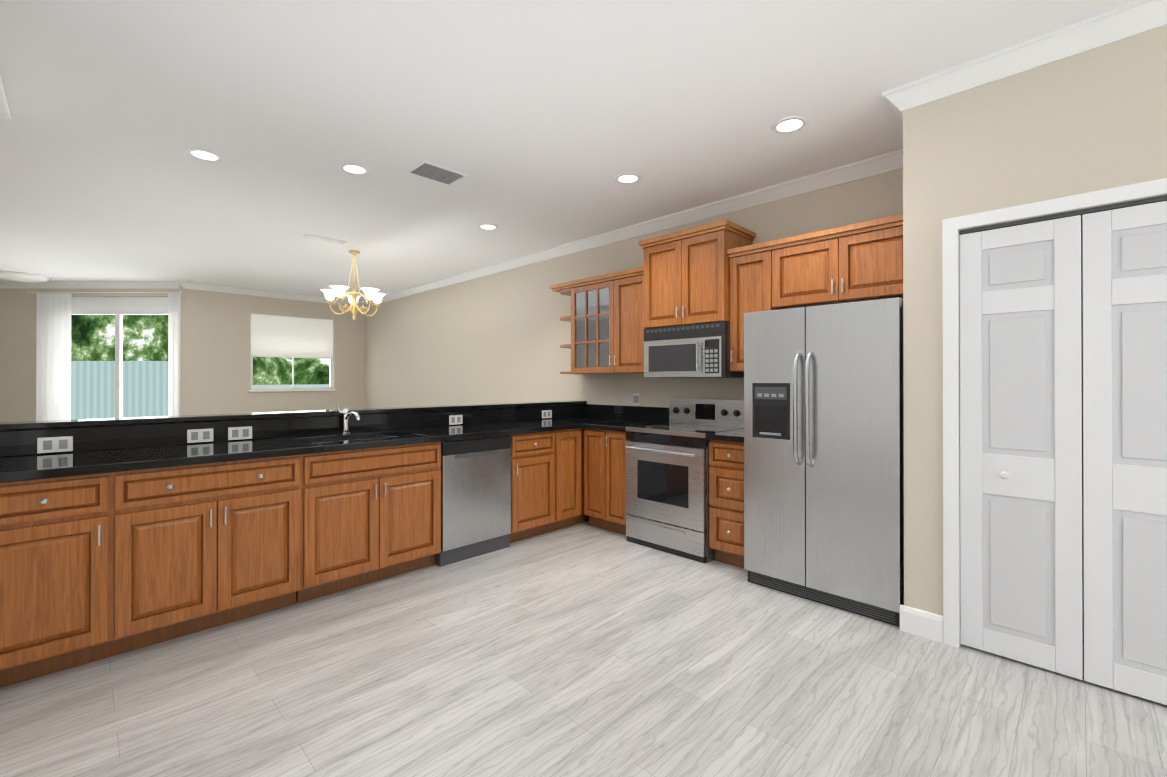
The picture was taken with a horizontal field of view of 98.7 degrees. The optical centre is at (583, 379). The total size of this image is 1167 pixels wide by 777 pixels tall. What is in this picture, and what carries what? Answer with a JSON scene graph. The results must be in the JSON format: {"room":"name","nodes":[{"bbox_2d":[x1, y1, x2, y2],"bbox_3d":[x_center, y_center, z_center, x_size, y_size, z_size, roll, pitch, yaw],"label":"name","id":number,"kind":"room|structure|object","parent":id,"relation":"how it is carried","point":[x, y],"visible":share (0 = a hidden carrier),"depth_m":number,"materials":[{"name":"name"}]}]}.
{"room":"kitchen","nodes":[
{"label":"kitchen","id":0,"kind":"room"},
{"bbox_2d":[2,404,570,442],"bbox_3d":[-1.492,0.778,3.912,0.135,1.045,4.144,0,0,45],"label":"wall","id":1,"kind":"structure","parent":0,"point":[286,417],"depth_m":3.50,"materials":[{"name":"paint"}]},
{"bbox_2d":[37,436,72,453],"bbox_3d":[-2.702,0.334,2.562,0.007,0.078,0.125,0,0,45],"label":"electrical outlet","id":2,"kind":"object","parent":1,"relation":"attached to","point":[54,444],"depth_m":2.56,"materials":[{"name":"white plastic"}]},
{"bbox_2d":[187,428,212,442],"bbox_3d":[-2.283,0.335,2.984,0.007,0.078,0.125,0,0,45],"label":"electrical outlet","id":3,"kind":"object","parent":1,"relation":"attached to","point":[194,435],"depth_m":2.98,"materials":[{"name":"white plastic"}]},
{"bbox_2d":[228,426,251,439],"bbox_3d":[-2.142,0.336,3.126,0.007,0.078,0.125,0,0,45],"label":"electrical outlet","id":4,"kind":"object","parent":1,"relation":"attached to","point":[234,433],"depth_m":3.12,"materials":[{"name":"white plastic"}]},
{"bbox_2d":[449,415,461,424],"bbox_3d":[-1.072,0.340,4.206,0.007,0.078,0.125,0,0,45],"label":"electrical outlet","id":5,"kind":"object","parent":1,"relation":"attached to","point":[453,419],"depth_m":4.20,"materials":[{"name":"white plastic"}]},
{"bbox_2d":[542,410,551,417],"bbox_3d":[-0.361,0.342,4.923,0.007,0.078,0.125,0,0,45],"label":"electrical outlet","id":6,"kind":"object","parent":1,"relation":"attached to","point":[545,413],"depth_m":4.92,"materials":[{"name":"white plastic"}]},
{"bbox_2d":[0,0,1138,300],"bbox_3d":[-3.364,-1.530,3.782,18.000,0.100,8.100,0,0,45],"label":"ceiling","id":7,"kind":"structure","parent":0,"point":[542,124],"depth_m":2.84,"materials":[{"name":"white paint"}]},
{"bbox_2d":[0,271,50,281],"bbox_3d":[-7.940,-1.426,7.050,0.600,0.084,0.600,0,0,45],"label":"ceiling light","id":8,"kind":"object","parent":7,"relation":"attached to","point":[17,276],"visible":1,"depth_m":6.95,"materials":[{"name":"white"}]},
{"bbox_2d":[185,148,222,161],"bbox_3d":[-2.500,-1.478,3.305,0.199,0.006,0.199,0,0,0],"label":"recessed light","id":9,"kind":"object","parent":7,"relation":"in","point":[202,154],"depth_m":3.29,"materials":[{"name":"white glass"}]},
{"bbox_2d":[303,234,346,244],"bbox_3d":[-2.713,-1.467,5.263,0.130,0.014,0.390,0,0,45],"label":"ceiling vent","id":10,"kind":"object","parent":7,"relation":"in","point":[324,239],"visible":0.96,"depth_m":5.23,"materials":[{"name":"white"}]},
{"bbox_2d":[320,250,385,319],"bbox_3d":[-2.620,-1.075,5.780,0.706,0.794,0.681,0,0,45],"label":"chandelier","id":11,"kind":"object","parent":7,"relation":"hanging from","point":[371,294],"visible":1,"depth_m":5.71,"materials":[{"name":"gold metal"}]},
{"bbox_2d":[339,163,369,174],"bbox_3d":[-1.610,-1.478,3.521,0.199,0.006,0.199,0,0,0],"label":"recessed light","id":12,"kind":"object","parent":7,"relation":"in","point":[352,168],"depth_m":3.51,"materials":[{"name":"white glass"}]},
{"bbox_2d":[407,160,466,185],"bbox_3d":[-1.048,-1.472,3.590,0.250,0.016,0.340,0,0,45],"label":"ceiling vent","id":13,"kind":"object","parent":7,"relation":"in","point":[435,172],"visible":0.98,"depth_m":3.56,"materials":[{"name":"white metal"}]},
{"bbox_2d":[478,223,497,229],"bbox_3d":[-0.922,-1.473,4.839,0.199,0.006,0.199,0,0,0],"label":"recessed light","id":14,"kind":"object","parent":7,"relation":"in","point":[486,226],"depth_m":4.82,"materials":[{"name":"white"}]},
{"bbox_2d":[614,173,641,183],"bbox_3d":[0.327,-1.477,3.685,0.199,0.006,0.199,0,0,0],"label":"recessed light","id":15,"kind":"object","parent":7,"relation":"in","point":[624,178],"depth_m":3.68,"materials":[{"name":"white"}]},
{"bbox_2d":[771,116,807,133],"bbox_3d":[1.200,-1.480,2.918,0.199,0.006,0.199,0,0,0],"label":"recessed light","id":16,"kind":"object","parent":7,"relation":"in","point":[790,124],"depth_m":2.91,"materials":[{"name":"white glass"}]},
{"bbox_2d":[0,521,1166,776],"bbox_3d":[-3.364,1.350,3.772,18.000,0.100,8.100,0,0,45],"label":"floor","id":17,"kind":"structure","parent":0,"point":[584,649],"depth_m":2.06,"materials":[{"name":"grey wood"}]},
{"bbox_2d":[0,470,135,687],"bbox_3d":[-2.489,0.858,2.347,0.601,0.872,0.518,0,0,45],"label":"base cabinet","id":18,"kind":"object","parent":17,"relation":"on","point":[94,567],"depth_m":2.18,"materials":[{"name":"brown wood"}]},
{"bbox_2d":[136,453,319,648],"bbox_3d":[-2.078,0.860,2.762,0.601,0.872,0.919,0,0,45],"label":"base cabinet","id":19,"kind":"object","parent":17,"relation":"on","point":[220,543],"depth_m":2.58,"materials":[{"name":"brown wood"}]},
{"bbox_2d":[0,400,599,482],"bbox_3d":[-1.264,0.323,3.686,0.840,0.201,4.143,0,0,45],"label":"countertop","id":20,"kind":"structure","parent":19,"relation":"on","point":[101,445],"depth_m":2.97,"materials":[{"name":"black stone"}]},
{"bbox_2d":[336,403,360,433],"bbox_3d":[-1.614,0.274,3.450,0.266,0.216,0.094,0,0,45],"label":"faucet","id":21,"kind":"object","parent":20,"relation":"on","point":[346,413],"visible":0.98,"depth_m":3.51,"materials":[{"name":"silver metal"}]},
{"bbox_2d":[320,468,440,596],"bbox_3d":[-1.519,0.998,3.326,0.601,0.599,0.938,0,0,45],"label":"base cabinet","id":22,"kind":"object","parent":17,"relation":"on","point":[375,526],"depth_m":3.14,"materials":[{"name":"brown wood"}]},
{"bbox_2d":[435,435,510,566],"bbox_3d":[-0.968,0.866,3.862,0.590,0.868,0.590,0,0,45],"label":"dishwasher","id":23,"kind":"object","parent":17,"relation":"on","point":[475,497],"visible":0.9,"depth_m":3.64,"materials":[{"name":"grey metal"}]},
{"bbox_2d":[509,428,583,542],"bbox_3d":[-0.492,0.866,4.362,0.601,0.872,0.780,0,0,45],"label":"base cabinet","id":24,"kind":"object","parent":17,"relation":"on","point":[547,468],"depth_m":4.14,"materials":[{"name":"brown wood"}]},
{"bbox_2d":[584,428,588,521],"bbox_3d":[0.013,0.867,4.872,0.601,0.872,0.656,0,0,45],"label":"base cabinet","id":25,"kind":"object","parent":17,"relation":"on","point":[586,518],"depth_m":4.59,"materials":[{"name":"brown wood"}]},
{"bbox_2d":[584,428,607,529],"bbox_3d":[0.336,0.866,4.551,0.308,0.872,0.657,0,0,45],"label":"base cabinet","id":26,"kind":"object","parent":17,"relation":"on","point":[604,479],"depth_m":4.32,"materials":[{"name":"brown wood"}]},
{"bbox_2d":[608,430,627,534],"bbox_3d":[0.487,0.866,4.401,0.294,0.872,0.657,0,0,45],"label":"base cabinet","id":27,"kind":"object","parent":17,"relation":"on","point":[616,439],"depth_m":4.16,"materials":[{"name":"brown wood"}]},
{"bbox_2d":[584,405,669,431],"bbox_3d":[0.416,0.342,4.451,0.468,0.169,0.692,0,0,45],"label":"countertop","id":28,"kind":"structure","parent":27,"relation":"on","point":[606,417],"depth_m":4.72,"materials":[{"name":"black stone"}]},
{"bbox_2d":[625,398,743,563],"bbox_3d":[0.816,0.733,4.001,0.727,1.135,0.748,0,0,45],"label":"range","id":29,"kind":"object","parent":17,"relation":"on","point":[667,504],"visible":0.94,"depth_m":3.79,"materials":[{"name":"grey metal"}]},
{"bbox_2d":[709,440,743,567],"bbox_3d":[1.233,0.863,3.662,0.333,0.872,0.657,0,0,45],"label":"base cabinet","id":30,"kind":"object","parent":17,"relation":"on","point":[726,459],"depth_m":3.46,"materials":[{"name":"brown wood"}]},
{"bbox_2d":[706,429,743,442],"bbox_3d":[1.223,0.339,3.652,0.332,0.169,0.692,0,0,45],"label":"countertop","id":31,"kind":"structure","parent":30,"relation":"on","point":[737,435],"depth_m":3.47,"materials":[{"name":"black stone"}]},
{"bbox_2d":[744,297,903,626],"bbox_3d":[1.580,0.437,3.149,0.865,1.722,0.848,0,0,45],"label":"fridge","id":32,"kind":"object","parent":17,"relation":"on","point":[823,456],"visible":0.94,"depth_m":2.85,"materials":[{"name":"grey metal"}]},
{"bbox_2d":[0,25,1166,620],"bbox_3d":[-3.032,-0.090,3.828,17.600,2.780,6.740,0,0,45],"label":"wall","id":33,"kind":"structure","parent":0,"point":[1090,121],"depth_m":3.68,"materials":[{"name":"beige paint"}]},
{"bbox_2d":[26,292,181,292],"bbox_3d":[-7.178,-1.302,7.526,2.304,0.022,0.071,0,0,0],"label":"curtain rod","id":34,"kind":"object","parent":33,"relation":"attached to","point":[103,292],"visible":0.94,"depth_m":7.50,"materials":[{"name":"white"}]},
{"bbox_2d":[36,293,70,420],"bbox_3d":[-7.946,0.003,7.495,0.525,2.580,0.045,0,0,0],"label":"curtain","id":35,"kind":"object","parent":34,"relation":"hanging from","point":[53,356],"visible":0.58,"depth_m":7.49,"materials":[{"name":"white fabric"}]},
{"bbox_2d":[168,293,180,415],"bbox_3d":[-6.117,0.003,7.485,0.128,2.580,0.130,0,0,45],"label":"curtain","id":36,"kind":"object","parent":34,"relation":"hanging from","point":[174,319],"visible":0.62,"depth_m":7.50,"materials":[{"name":"white fabric"}]},
{"bbox_2d":[71,297,167,417],"bbox_3d":[-7.079,0.029,7.627,2.000,2.570,0.080,0,0,0],"label":"sliding glass door","id":37,"kind":"structure","parent":33,"relation":"in","point":[118,307],"depth_m":7.59,"materials":[{"name":"white"}]},
{"bbox_2d":[248,314,335,391],"bbox_3d":[-5.000,-0.439,8.645,0.145,1.288,1.350,0,0,45],"label":"window","id":38,"kind":"structure","parent":33,"relation":"in","point":[273,389],"depth_m":8.64,"materials":[{"name":"white"}]},
{"bbox_2d":[250,313,333,358],"bbox_3d":[-4.994,-0.729,8.640,0.038,0.706,1.282,0,0,45],"label":"window blind","id":39,"kind":"object","parent":38,"relation":"attached to","point":[285,336],"visible":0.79,"depth_m":8.60,"materials":[{"name":"white fabric"}]},
{"bbox_2d":[0,0,1166,306],"bbox_3d":[-2.990,-1.433,3.767,17.148,0.095,6.473,0,0,45],"label":"crown molding","id":40,"kind":"structure","parent":33,"relation":"attached to","point":[1128,20],"depth_m":3.32,"materials":[{"name":"white wood"}]},
{"bbox_2d":[606,270,643,373],"bbox_3d":[0.524,-0.491,4.560,0.433,0.867,0.388,0,0,45],"label":"upper cabinet","id":41,"kind":"object","parent":33,"relation":"attached to","point":[624,332],"depth_m":4.45,"materials":[{"name":"brown wood"}]},
{"bbox_2d":[633,393,638,405],"bbox_3d":[0.510,0.194,4.843,0.072,0.118,0.007,0,0,45],"label":"electrical outlet","id":42,"kind":"object","parent":33,"relation":"attached to","point":[635,395],"depth_m":4.84,"materials":[{"name":"white plastic"}]},
{"bbox_2d":[642,222,753,329],"bbox_3d":[0.930,-0.781,4.120,0.756,0.700,0.443,0,0,45],"label":"upper cabinet","id":43,"kind":"object","parent":33,"relation":"attached to","point":[726,270],"depth_m":3.92,"materials":[{"name":"brown wood"}]},
{"bbox_2d":[644,322,743,377],"bbox_3d":[0.915,-0.220,4.103,0.756,0.412,0.487,0,0,45],"label":"microwave","id":44,"kind":"object","parent":43,"relation":"attached to","point":[694,351],"visible":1,"depth_m":3.91,"materials":[{"name":"grey metal"}]},
{"bbox_2d":[730,242,773,371],"bbox_3d":[1.336,-0.493,3.756,0.321,0.867,0.388,0,0,45],"label":"upper cabinet","id":45,"kind":"object","parent":33,"relation":"attached to","point":[752,270],"depth_m":3.64,"materials":[{"name":"brown wood"}]},
{"bbox_2d":[774,218,902,309],"bbox_3d":[1.763,-0.715,3.333,0.877,0.427,0.388,0,0,45],"label":"upper cabinet","id":46,"kind":"object","parent":33,"relation":"attached to","point":[863,263],"depth_m":3.19,"materials":[{"name":"brown wood"}]},
{"bbox_2d":[900,604,942,642],"bbox_3d":[1.416,1.223,0.463,6.250,0.130,3.350,0,0,45],"label":"baseboard","id":47,"kind":"structure","parent":33,"relation":"attached to","point":[922,623],"depth_m":2.52,"materials":[{"name":"white wood"}]},
{"bbox_2d":[942,178,1166,647],"bbox_3d":[2.148,0.254,2.156,0.970,2.080,0.118,0,0,45],"label":"door frame","id":48,"kind":"structure","parent":33,"relation":"attached to","point":[951,228],"depth_m":2.42,"materials":[{"name":"white wood"}]},
{"bbox_2d":[959,201,1166,704],"bbox_3d":[2.127,0.289,2.135,0.844,1.986,0.070,0,0,45],"label":"closet doors","id":49,"kind":"structure","parent":33,"relation":"in","point":[1020,456],"depth_m":2.17,"materials":[{"name":"white wood"}]},
{"label":"outside","id":50,"kind":"structure","parent":0,"visible":0},
{"bbox_2d":[71,315,328,419],"bbox_3d":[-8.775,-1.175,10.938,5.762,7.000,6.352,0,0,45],"label":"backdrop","id":51,"kind":"structure","parent":50,"point":[145,365],"depth_m":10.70,"materials":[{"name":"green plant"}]}
]}

